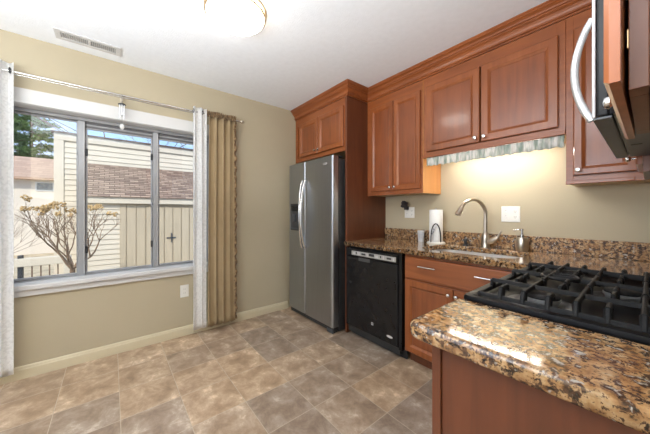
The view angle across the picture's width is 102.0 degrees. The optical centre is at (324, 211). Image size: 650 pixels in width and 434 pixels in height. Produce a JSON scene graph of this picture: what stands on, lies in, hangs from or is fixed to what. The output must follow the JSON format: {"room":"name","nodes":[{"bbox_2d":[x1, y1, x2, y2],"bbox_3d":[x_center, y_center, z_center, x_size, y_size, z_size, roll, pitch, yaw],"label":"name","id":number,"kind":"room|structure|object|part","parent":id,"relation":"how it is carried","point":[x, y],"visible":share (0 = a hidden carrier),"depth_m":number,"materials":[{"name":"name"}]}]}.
{"room":"kitchen","nodes":[
{"label":"kitchen","id":0,"kind":"room"},
{"bbox_2d":[0,29,298,367],"bbox_3d":[-1.982,-0.035,2.181,5.500,2.477,0.190,0,0,-39],"label":"wall","id":1,"kind":"structure","parent":0,"point":[47,326],"depth_m":2.42,"materials":[{"name":"beige paint"}]},
{"bbox_2d":[14,262,207,297],"bbox_3d":[-1.750,0.570,2.276,1.600,0.084,0.131,0,0,-39],"label":"trim","id":2,"kind":"structure","parent":1,"relation":"attached to","point":[32,288],"depth_m":2.14,"materials":[{"name":"white paint"}]},
{"bbox_2d":[14,106,208,282],"bbox_3d":[-1.820,-0.114,2.362,1.518,1.324,0.092,0,0,-39],"label":"window","id":3,"kind":"structure","parent":1,"relation":"in","point":[83,125],"depth_m":2.21,"materials":[{"name":"grey metal"}]},
{"bbox_3d":[-2.214,-0.113,2.048,0.440,1.273,0.024,0,0,-39],"label":"sash","id":4,"kind":"part","parent":3,"relation":"part of","materials":[{"name":"grey metal"}]},
{"bbox_3d":[-1.825,-0.091,2.363,0.473,1.228,0.024,0,0,-39],"label":"sash","id":5,"kind":"part","parent":3,"relation":"part of","materials":[{"name":"grey metal"}]},
{"bbox_3d":[-1.433,-0.091,2.680,0.447,1.228,0.024,0,0,-39],"label":"sash","id":6,"kind":"part","parent":3,"relation":"part of","materials":[{"name":"clear glass"}]},
{"bbox_2d":[14,87,208,137],"bbox_3d":[-1.769,-0.832,2.275,1.650,0.110,0.112,0,0,-39],"label":"trim","id":7,"kind":"structure","parent":1,"relation":"attached to","point":[25,98],"depth_m":2.14,"materials":[{"name":"white paint"}]},
{"bbox_2d":[2,68,243,124],"bbox_3d":[-1.663,-0.963,2.247,1.979,0.065,0.108,0,0,-39],"label":"curtain rod","id":8,"kind":"object","parent":1,"relation":"attached to","point":[120,96],"visible":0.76,"depth_m":2.11,"materials":[{"name":"metal"}]},
{"bbox_2d":[0,59,13,377],"bbox_3d":[-2.211,0.050,1.746,0.200,2.144,0.054,0,0,-39],"label":"sheer curtain","id":9,"kind":"object","parent":8,"relation":"hanging from","point":[6,78],"visible":1,"depth_m":1.80,"materials":[{"name":"white fabric"}]},
{"bbox_2d":[118,103,125,129],"bbox_3d":[-1.674,-0.823,2.177,0.054,0.292,0.054,0,0,-39],"label":"wind chime","id":10,"kind":"object","parent":8,"relation":"hanging from","point":[121,105],"visible":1,"depth_m":2.17,"materials":[{"name":"grey metal"}]},
{"bbox_2d":[193,106,206,329],"bbox_3d":[-1.202,0.065,2.545,0.123,2.144,0.042,0,0,-39],"label":"sheer curtain","id":11,"kind":"object","parent":8,"relation":"hanging from","point":[199,118],"visible":1,"depth_m":2.54,"materials":[{"name":"white fabric"}]},
{"bbox_2d":[207,110,237,326],"bbox_3d":[-1.042,0.076,2.692,0.308,2.157,0.068,0,0,-39],"label":"drape","id":12,"kind":"object","parent":8,"relation":"hanging from","point":[222,204],"visible":1,"depth_m":2.69,"materials":[{"name":"beige fabric"}]},
{"bbox_2d":[0,301,287,384],"bbox_3d":[-2.190,1.158,1.881,4.460,0.090,0.014,0,0,-39],"label":"baseboard","id":13,"kind":"structure","parent":1,"relation":"attached to","point":[22,372],"depth_m":2.22,"materials":[{"name":"beige paint"}]},
{"bbox_2d":[180,284,188,297],"bbox_3d":[-1.358,0.772,2.558,0.074,0.118,0.007,0,0,-39],"label":"wall outlet","id":14,"kind":"object","parent":1,"relation":"attached to","point":[184,289],"visible":1,"depth_m":2.56,"materials":[{"name":"white plastic"}]},
{"bbox_2d":[0,307,431,433],"bbox_3d":[-0.948,1.263,0.901,5.500,0.120,3.480,0,0,-39],"label":"floor","id":15,"kind":"structure","parent":0,"point":[281,371],"depth_m":1.80,"materials":[{"name":"tile"}]},
{"bbox_2d":[290,155,344,333],"bbox_3d":[0.074,0.317,3.068,0.787,1.769,0.815,0,0,-39],"label":"refrigerator","id":16,"kind":"object","parent":15,"relation":"on","point":[317,186],"visible":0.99,"depth_m":2.73,"materials":[{"name":"grey metal"}]},
{"bbox_3d":[-0.339,-0.040,3.069,0.005,0.065,0.159,0,0,-39],"label":"control panel","id":17,"kind":"part","parent":16,"relation":"part of","materials":[{"name":"black plastic"}]},
{"bbox_3d":[-0.294,0.291,3.077,0.070,1.687,0.337,0,0,-39],"label":"door","id":18,"kind":"part","parent":16,"relation":"part of","materials":[{"name":"silver metal"}]},
{"bbox_3d":[-0.259,0.030,2.915,0.028,0.756,0.080,0,0,40],"label":"handle","id":19,"kind":"part","parent":16,"relation":"part of","materials":[{"name":"metal"}]},
{"bbox_3d":[-0.230,0.030,2.879,0.080,0.756,0.028,0,0,-28],"label":"handle","id":20,"kind":"part","parent":16,"relation":"part of","materials":[{"name":"metal"}]},
{"bbox_3d":[-0.036,0.291,2.758,0.070,1.687,0.472,0,0,-39],"label":"door","id":21,"kind":"part","parent":16,"relation":"part of","materials":[{"name":"silver metal"}]},
{"bbox_2d":[345,95,385,331],"bbox_3d":[0.455,0.023,2.814,0.611,2.360,0.024,0,0,-39],"label":"end panel","id":22,"kind":"object","parent":15,"relation":"on","point":[365,215],"visible":0.56,"depth_m":2.71,"materials":[{"name":"brown wood"}]},
{"bbox_2d":[346,246,407,358],"bbox_3d":[0.646,0.769,2.525,0.620,0.868,0.634,0,0,-39],"label":"dishwasher","id":23,"kind":"object","parent":15,"relation":"on","point":[375,279],"visible":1,"depth_m":2.28,"materials":[{"name":"black plastic"},{"name":"silver metal"}]},
{"bbox_3d":[0.362,0.440,2.387,0.005,0.030,0.135,0,0,-39],"label":"pocket handle","id":24,"kind":"part","parent":23,"relation":"part of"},
{"bbox_3d":[0.423,0.385,2.361,0.060,0.076,0.600,0,0,-39],"label":"control panel","id":25,"kind":"part","parent":23,"relation":"part of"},
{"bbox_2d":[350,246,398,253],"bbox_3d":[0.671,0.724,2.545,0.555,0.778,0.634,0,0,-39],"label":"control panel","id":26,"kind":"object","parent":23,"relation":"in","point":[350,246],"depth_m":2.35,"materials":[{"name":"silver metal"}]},
{"bbox_3d":[0.438,1.131,2.372,0.025,0.064,0.594,0,0,-39],"label":"panel","id":27,"kind":"part","parent":23,"relation":"part of","materials":[{"name":"black rubber"}]},
{"bbox_3d":[0.483,1.158,2.391,0.020,0.090,0.630,0,0,-39],"label":"kick plate","id":28,"kind":"part","parent":23,"relation":"part of","materials":[{"name":"black rubber"}]},
{"bbox_3d":[0.627,0.724,2.121,0.044,0.778,0.030,0,0,-39],"label":"trim","id":29,"kind":"part","parent":23,"relation":"part of","materials":[{"name":"black plastic"}]},
{"bbox_2d":[405,249,512,369],"bbox_3d":[1.119,0.766,1.953,0.660,0.873,0.818,0,0,-39],"label":"base cabinet","id":30,"kind":"object","parent":15,"relation":"on","point":[430,284],"visible":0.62,"depth_m":1.91,"materials":[{"name":"brown wood"}]},
{"bbox_3d":[0.763,0.811,1.938,0.005,0.439,0.257,0,0,-39],"label":"door panel","id":31,"kind":"part","parent":30,"relation":"part of","materials":[{"name":"brown wood"}]},
{"bbox_3d":[0.760,0.811,1.936,0.018,0.560,0.378,0,0,-39],"label":"door","id":32,"kind":"part","parent":30,"relation":"part of","materials":[{"name":"brown wood"}]},
{"bbox_3d":[0.888,0.432,1.778,0.018,0.166,0.785,0,0,-39],"label":"drawer","id":33,"kind":"part","parent":30,"relation":"part of","materials":[{"name":"brown wood"}]},
{"bbox_3d":[1.001,0.811,1.638,0.018,0.560,0.378,0,0,-39],"label":"door","id":34,"kind":"part","parent":30,"relation":"part of","materials":[{"name":"brown wood"}]},
{"bbox_3d":[0.996,0.413,1.614,0.020,0.010,0.135,0,0,-39],"label":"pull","id":35,"kind":"part","parent":30,"relation":"part of","materials":[{"name":"metal"}]},
{"bbox_2d":[432,346,642,433],"bbox_3d":[0.583,0.767,0.510,0.270,0.872,0.642,0,0,-39],"label":"base cabinet","id":36,"kind":"object","parent":15,"relation":"on","point":[468,397],"visible":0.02,"depth_m":0.57,"materials":[{"name":"brown wood"}]},
{"bbox_2d":[410,298,649,433],"bbox_3d":[0.553,0.310,0.523,0.304,0.042,0.700,0,0,-39],"label":"countertop","id":37,"kind":"structure","parent":36,"relation":"on","point":[606,376],"depth_m":0.54,"materials":[{"name":"stone"}]},
{"bbox_2d":[464,261,649,345],"bbox_3d":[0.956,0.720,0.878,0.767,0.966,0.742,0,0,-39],"label":"gas cooktop","id":38,"kind":"object","parent":37,"relation":"on","point":[614,304],"visible":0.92,"depth_m":0.81,"materials":[{"name":"black metal"}]},
{"bbox_3d":[0.679,0.286,0.821,0.182,0.003,0.182,0,0,-39],"label":"burner","id":39,"kind":"part","parent":38,"relation":"part of","materials":[{"name":"grey metal"}]},
{"bbox_3d":[0.973,0.286,0.860,0.178,0.003,0.178,0,0,-39],"label":"burner","id":40,"kind":"part","parent":38,"relation":"part of","materials":[{"name":"grey metal"}]},
{"bbox_3d":[1.576,0.767,1.325,0.739,0.872,0.662,0,0,-39],"label":"base cabinet","id":41,"kind":"object","parent":15,"relation":"on","visible":0},
{"bbox_2d":[344,237,649,275],"bbox_3d":[1.097,0.309,1.913,0.743,0.040,2.180,0,0,-39],"label":"countertop","id":42,"kind":"structure","parent":41,"relation":"on","point":[405,246],"depth_m":1.73,"materials":[{"name":"stone"}]},
{"bbox_2d":[417,230,424,241],"bbox_3d":[0.937,0.236,2.546,0.066,0.105,0.066,0,0,-39],"label":"drinking glass","id":43,"kind":"object","parent":42,"relation":"on","point":[420,232],"visible":1,"depth_m":2.52,"materials":[{"name":"glass"}]},
{"bbox_2d":[427,208,445,243],"bbox_3d":[1.029,0.127,2.422,0.159,0.324,0.159,0,0,0],"label":"paper towel holder","id":44,"kind":"object","parent":42,"relation":"on","point":[435,216],"visible":0.99,"depth_m":2.37,"materials":[{"name":"white paper"}]},
{"bbox_3d":[1.001,0.189,2.361,0.098,0.170,0.010,0,0,0],"label":"tension arm","id":45,"kind":"part","parent":44,"relation":"part of"},
{"bbox_2d":[425,249,519,270],"bbox_3d":[1.099,0.417,1.964,0.434,0.172,0.664,0,0,-39],"label":"sink","id":46,"kind":"object","parent":42,"relation":"in","point":[444,250],"visible":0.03,"depth_m":2.10,"materials":[{"name":"metal"}]},
{"bbox_2d":[455,198,501,247],"bbox_3d":[1.204,0.089,2.104,0.346,0.400,0.134,0,0,3],"label":"faucet","id":47,"kind":"object","parent":42,"relation":"on","point":[486,240],"visible":1,"depth_m":2.10,"materials":[{"name":"silver metal"}]},
{"bbox_3d":[1.344,0.206,2.082,0.054,0.119,0.113,0,0,-39],"label":"lever","id":48,"kind":"part","parent":47,"relation":"part of","materials":[{"name":"silver metal"}]},
{"bbox_2d":[513,229,528,251],"bbox_3d":[1.452,0.207,1.931,0.084,0.162,0.084,0,0,-20],"label":"soap dispenser","id":49,"kind":"object","parent":42,"relation":"on","point":[521,243],"visible":1,"depth_m":1.91,"materials":[{"name":"silver metal"}]},
{"bbox_2d":[515,237,528,251],"bbox_3d":[1.452,0.239,1.931,0.084,0.100,0.084,0,0,-39],"label":"bottle","id":50,"kind":"object","parent":49,"relation":"attached to","point":[521,243],"depth_m":1.90,"materials":[{"name":"silver metal"}]},
{"bbox_2d":[0,0,587,110],"bbox_3d":[-0.948,-1.334,0.901,5.500,0.120,3.480,0,0,-39],"label":"ceiling","id":51,"kind":"structure","parent":0,"point":[304,49],"depth_m":1.91,"materials":[{"name":"white paint"}]},
{"bbox_2d":[53,27,120,56],"bbox_3d":[-1.766,-1.268,1.979,0.373,0.009,0.136,0,0,-39],"label":"ceiling vent","id":52,"kind":"object","parent":51,"relation":"in","point":[59,33],"visible":1,"depth_m":1.97,"materials":[{"name":"white metal"}]},
{"bbox_2d":[203,0,265,35],"bbox_3d":[-0.558,-1.232,1.663,0.374,0.081,0.374,0,0,-39],"label":"ceiling lamp","id":53,"kind":"object","parent":51,"relation":"attached to","point":[235,17],"visible":1,"depth_m":1.62,"materials":[{"name":"frosted white glass"},{"name":"aged brass"}]},
{"bbox_2d":[386,143,649,242],"bbox_3d":[1.145,-0.035,2.567,0.150,2.477,3.140,0,0,-39],"label":"wall","id":54,"kind":"structure","parent":0,"point":[534,181],"depth_m":1.96,"materials":[{"name":"beige paint"}]},
{"bbox_2d":[296,97,344,162],"bbox_3d":[0.140,-0.887,3.173,0.650,0.540,0.928,0,0,-39],"label":"upper cabinet","id":55,"kind":"object","parent":54,"relation":"attached to","point":[321,133],"visible":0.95,"depth_m":2.93,"materials":[{"name":"brown wood"}]},
{"bbox_3d":[-0.192,-0.869,3.131,0.018,0.408,0.372,0,0,-39],"label":"door","id":56,"kind":"part","parent":55,"relation":"part of","materials":[{"name":"brown wood"}]},
{"bbox_3d":[-0.190,-0.869,3.133,0.005,0.291,0.255,0,0,-39],"label":"door panel","id":57,"kind":"part","parent":55,"relation":"part of","materials":[{"name":"brown wood"}]},
{"bbox_3d":[0.168,-0.626,3.196,0.572,0.006,0.920,0,0,-39],"label":"panel","id":58,"kind":"part","parent":55,"relation":"part of","materials":[{"name":"brown wood"}]},
{"bbox_3d":[0.065,-0.869,2.818,0.005,0.291,0.301,0,0,-39],"label":"door panel","id":59,"kind":"part","parent":55,"relation":"part of","materials":[{"name":"brown wood"}]},
{"bbox_3d":[0.062,-0.869,2.816,0.018,0.408,0.418,0,0,-39],"label":"door","id":60,"kind":"part","parent":55,"relation":"part of","materials":[{"name":"brown wood"}]},
{"bbox_2d":[368,80,440,196],"bbox_3d":[0.764,-0.661,2.632,0.360,0.992,0.644,0,0,-39],"label":"upper cabinet","id":61,"kind":"object","parent":54,"relation":"attached to","point":[397,166],"visible":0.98,"depth_m":2.49,"materials":[{"name":"brown wood"}]},
{"bbox_3d":[0.573,-0.636,2.646,0.018,0.862,0.288,0,0,-39],"label":"door","id":62,"kind":"part","parent":61,"relation":"part of","materials":[{"name":"brown wood"}]},
{"bbox_3d":[0.575,-0.636,2.648,0.005,0.749,0.175,0,0,-39],"label":"door panel","id":63,"kind":"part","parent":61,"relation":"part of","materials":[{"name":"brown wood"}]},
{"bbox_3d":[0.790,-0.174,2.656,0.282,0.006,0.632,0,0,-39],"label":"panel","id":64,"kind":"part","parent":61,"relation":"part of","materials":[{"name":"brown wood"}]},
{"bbox_3d":[0.755,-0.636,2.419,0.018,0.862,0.282,0,0,-39],"label":"door","id":65,"kind":"part","parent":61,"relation":"part of","materials":[{"name":"brown wood"}]},
{"bbox_3d":[0.758,-0.636,2.421,0.005,0.749,0.169,0,0,-39],"label":"door panel","id":66,"kind":"part","parent":61,"relation":"part of","materials":[{"name":"brown wood"}]},
{"bbox_3d":[0.985,-0.661,2.399,0.307,0.992,0.004,0,0,-39],"label":"panel","id":67,"kind":"part","parent":61,"relation":"part of","materials":[{"name":"brown wood"}]},
{"bbox_2d":[405,207,414,217],"bbox_3d":[0.890,0.009,2.752,0.013,0.112,0.115,0,0,-39],"label":"wall outlet","id":68,"kind":"object","parent":54,"relation":"attached to","point":[410,213],"visible":0.98,"depth_m":2.74,"materials":[{"name":"white plastic"}]},
{"bbox_2d":[401,201,408,209],"bbox_3d":[0.846,-0.068,2.752,0.068,0.097,0.077,0,0,-39],"label":"plug","id":69,"kind":"object","parent":68,"relation":"attached to","point":[405,206],"visible":1,"depth_m":2.74,"materials":[{"name":"black plastic"}]},
{"bbox_2d":[423,19,565,158],"bbox_3d":[1.258,-0.811,2.020,0.360,0.692,0.926,0,0,-39],"label":"upper cabinet","id":70,"kind":"object","parent":54,"relation":"attached to","point":[513,92],"visible":0.99,"depth_m":1.83,"materials":[{"name":"brown wood"}]},
{"bbox_3d":[1.014,-0.790,2.103,0.005,0.430,0.300,0,0,-39],"label":"door panel","id":71,"kind":"part","parent":70,"relation":"part of","materials":[{"name":"brown wood"}]},
{"bbox_3d":[1.012,-0.790,2.102,0.018,0.555,0.425,0,0,-39],"label":"door","id":72,"kind":"part","parent":70,"relation":"part of","materials":[{"name":"brown wood"}]},
{"bbox_3d":[1.154,-0.476,1.935,0.010,0.022,0.926,0,0,-39],"label":"light rail","id":73,"kind":"part","parent":70,"relation":"part of","materials":[{"name":"brown wood"}]},
{"bbox_2d":[427,135,564,165],"bbox_3d":[1.171,-0.427,1.942,0.018,0.075,0.905,0,0,-39],"label":"valance","id":74,"kind":"object","parent":70,"relation":"attached to","point":[557,141],"visible":1,"depth_m":1.84,"materials":[{"name":"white fabric"}]},
{"bbox_3d":[1.288,-0.790,1.765,0.005,0.430,0.305,0,0,-39],"label":"door panel","id":75,"kind":"part","parent":70,"relation":"part of","materials":[{"name":"brown wood"}]},
{"bbox_3d":[1.286,-0.790,1.763,0.018,0.555,0.430,0,0,-39],"label":"door","id":76,"kind":"part","parent":70,"relation":"part of","materials":[{"name":"brown wood"}]},
{"bbox_2d":[501,206,519,221],"bbox_3d":[1.453,0.020,2.054,0.013,0.122,0.125,0,0,-39],"label":"wall outlet","id":77,"kind":"object","parent":54,"relation":"attached to","point":[508,213],"visible":1,"depth_m":2.06,"materials":[{"name":"white plastic"}]},
{"bbox_2d":[385,228,649,261],"bbox_3d":[1.378,0.235,2.141,0.021,0.108,2.180,0,0,-39],"label":"backsplash","id":78,"kind":"structure","parent":54,"relation":"attached to","point":[638,251],"depth_m":1.83,"materials":[{"name":"stone"}]},
{"bbox_2d":[566,8,649,186],"bbox_3d":[1.741,-0.659,1.422,0.360,0.995,0.606,0,0,-39],"label":"upper cabinet","id":79,"kind":"object","parent":54,"relation":"attached to","point":[590,161],"visible":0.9,"depth_m":1.51,"materials":[{"name":"brown wood"}]},
{"bbox_3d":[1.530,-0.172,1.470,0.010,0.020,0.268,0,0,-39],"label":"light rail","id":80,"kind":"part","parent":79,"relation":"part of","materials":[{"name":"brown wood"}]},
{"bbox_3d":[1.542,-0.639,1.450,0.005,0.754,0.143,0,0,-39],"label":"door panel","id":81,"kind":"part","parent":79,"relation":"part of","materials":[{"name":"brown wood"}]},
{"bbox_3d":[1.540,-0.639,1.449,0.018,0.855,0.244,0,0,-39],"label":"door","id":82,"kind":"part","parent":79,"relation":"part of","materials":[{"name":"brown wood"}]},
{"bbox_3d":[1.769,-0.171,1.445,0.282,0.006,0.598,0,0,-39],"label":"panel","id":83,"kind":"part","parent":79,"relation":"part of","materials":[{"name":"brown wood"}]},
{"bbox_3d":[0.098,-0.035,-0.394,5.500,2.477,0.150,0,0,-39],"label":"wall","id":84,"kind":"structure","parent":0,"visible":0},
{"bbox_2d":[603,0,649,138],"bbox_3d":[0.628,-0.662,0.363,0.425,0.990,0.358,0,0,-39],"label":"upper cabinet","id":85,"kind":"object","parent":84,"relation":"attached to","point":[626,22],"visible":1,"depth_m":0.37,"materials":[{"name":"brown wood"}]},
{"bbox_2d":[291,0,591,120],"bbox_3d":[0.211,-1.215,1.816,1.625,0.114,3.126,0,0,-39],"label":"crown molding","id":86,"kind":"structure","parent":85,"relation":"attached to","point":[550,12],"depth_m":2.01,"materials":[{"name":"brown wood"}]},
{"bbox_3d":[0.647,-0.247,0.590,0.027,0.027,0.031,0,0,-39],"label":"knob","id":87,"kind":"part","parent":85,"relation":"part of","materials":[{"name":"metal"}]},
{"bbox_3d":[0.539,-0.632,0.473,0.425,0.930,0.015,0,0,-39],"label":"door","id":88,"kind":"part","parent":85,"relation":"part of","materials":[{"name":"brown wood"}]},
{"bbox_3d":[0.570,-0.664,0.473,0.342,0.985,0.019,0,0,-39],"label":"frame","id":89,"kind":"part","parent":85,"relation":"part of","materials":[{"name":"brown wood"}]},
{"bbox_2d":[625,155,649,179],"bbox_3d":[1.537,-0.659,1.099,0.415,0.995,0.359,0,0,-39],"label":"upper cabinet","id":90,"kind":"object","parent":84,"relation":"attached to","point":[642,162],"visible":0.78,"depth_m":1.09,"materials":[{"name":"brown wood"}]},
{"bbox_3d":[1.317,-0.227,1.131,0.027,0.027,0.031,0,0,-39],"label":"knob","id":91,"kind":"part","parent":90,"relation":"part of","materials":[{"name":"metal"}]},
{"bbox_3d":[1.450,-0.632,1.207,0.362,0.870,0.018,0,0,-39],"label":"door","id":92,"kind":"part","parent":90,"relation":"part of","materials":[{"name":"brown wood"}]},
{"bbox_3d":[1.463,-0.659,1.192,0.415,0.995,0.019,0,0,-39],"label":"frame","id":93,"kind":"part","parent":90,"relation":"part of","materials":[{"name":"brown wood"}]},
{"bbox_3d":[1.078,-0.908,0.728,0.754,0.498,0.359,0,0,-39],"label":"upper cabinet","id":94,"kind":"object","parent":84,"relation":"attached to","visible":0},
{"bbox_2d":[570,0,649,158],"bbox_3d":[1.057,-0.438,0.754,0.752,0.428,0.425,0,0,-39],"label":"microwave","id":95,"kind":"object","parent":94,"relation":"attached to","point":[606,121],"visible":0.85,"depth_m":0.68,"materials":[{"name":"silver metal"}]},
{"bbox_3d":[0.681,-0.366,0.693,0.013,0.270,0.050,0,0,-39],"label":"handle","id":96,"kind":"part","parent":95,"relation":"part of","materials":[{"name":"silver metal"}]},
{"bbox_3d":[0.954,-0.441,0.882,0.752,0.423,0.008,0,0,-39],"label":"trim","id":97,"kind":"part","parent":95,"relation":"part of","materials":[{"name":"silver metal"}]},
{"bbox_3d":[0.963,-0.441,0.870,0.750,0.420,0.022,0,0,-39],"label":"door","id":98,"kind":"part","parent":95,"relation":"part of","materials":[{"name":"black glass"}]},
{"label":"outside","id":99,"kind":"structure","parent":0,"visible":0},
{"bbox_2d":[14,253,53,278],"bbox_3d":[-18.818,2.003,27.153,90.000,0.100,59.800,0,0,-39],"label":"ground","id":100,"kind":"structure","parent":99,"point":[45,268],"depth_m":8.88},
{"bbox_2d":[14,113,49,157],"bbox_3d":[-24.216,-4.160,19.840,6.127,12.226,6.485,0,0,-39],"label":"pine tree","id":101,"kind":"object","parent":100,"relation":"on","point":[24,151],"visible":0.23,"depth_m":20.41,"materials":[{"name":"green plant"}]},
{"bbox_2d":[14,215,52,252],"bbox_3d":[-8.482,1.002,6.507,1.888,1.908,2.485,0,0,-10],"label":"bush","id":102,"kind":"object","parent":100,"relation":"on","point":[31,215],"visible":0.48,"depth_m":7.22,"materials":[{"name":"brown plant"}]},
{"bbox_2d":[14,156,53,254],"bbox_3d":[-19.039,-0.497,11.675,13.200,4.900,7.200,0,0,-39],"label":"house","id":103,"kind":"structure","parent":100,"relation":"on","point":[33,177],"depth_m":12.16,"materials":[{"name":"brown"}]},
{"bbox_3d":[-13.087,-1.172,12.312,0.520,0.330,0.009,0,0,-39],"label":"pane","id":104,"kind":"part","parent":103,"relation":"part of","materials":[{"name":"grey glass"}]},
{"bbox_2d":[14,114,60,158],"bbox_3d":[-27.069,-5.313,24.270,6.205,14.532,6.175,0,0,-39],"label":"pine tree","id":105,"kind":"object","parent":100,"relation":"on","point":[43,133],"visible":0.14,"depth_m":24.28,"materials":[{"name":"green plant"}]},
{"bbox_2d":[14,255,70,278],"bbox_3d":[-4.791,1.328,4.289,0.980,1.250,0.120,0,0,-39],"label":"railing","id":106,"kind":"object","parent":100,"relation":"on","point":[20,262],"visible":0.38,"depth_m":4.30,"materials":[{"name":"beige wood"}]},
{"bbox_3d":[-4.889,1.328,4.235,0.060,1.250,0.080,0,0,-39],"label":"post","id":107,"kind":"part","parent":106,"relation":"part of","materials":[{"name":"white wood"}]},
{"bbox_3d":[-4.795,0.818,4.286,0.970,0.130,0.120,0,0,-39],"label":"rail","id":108,"kind":"part","parent":106,"relation":"part of","materials":[{"name":"beige wood"}]},
{"bbox_3d":[-4.449,1.418,4.565,0.100,1.070,0.120,0,0,-39],"label":"post","id":109,"kind":"part","parent":106,"relation":"part of","materials":[{"name":"beige wood"}]},
{"bbox_2d":[14,194,121,272],"bbox_3d":[-3.749,0.862,3.860,1.386,2.185,1.125,0,0,35],"label":"hydrangea shrub","id":110,"kind":"object","parent":100,"relation":"on","point":[44,209],"visible":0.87,"depth_m":3.64,"materials":[{"name":"brown plant"}]},
{"bbox_2d":[34,116,185,147],"bbox_3d":[-9.598,-2.551,12.022,10.327,9.009,9.166,0,0,-39],"label":"bare tree","id":111,"kind":"object","parent":100,"relation":"on","point":[45,121],"visible":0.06,"depth_m":10.77,"materials":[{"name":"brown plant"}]},
{"bbox_2d":[51,130,192,274],"bbox_3d":[-3.344,0.131,9.283,8.430,3.645,3.090,0,0,-39],"label":"neighbor house","id":112,"kind":"structure","parent":100,"relation":"on","point":[101,150],"depth_m":5.87,"materials":[{"name":"beige"}]},
{"bbox_2d":[88,163,192,270],"bbox_3d":[-1.895,0.442,7.802,7.800,3.022,1.085,0,0,-39],"label":"shed","id":113,"kind":"object","parent":100,"relation":"on","point":[123,190],"visible":0.14,"depth_m":5.66,"materials":[{"name":"beige"}]}
]}

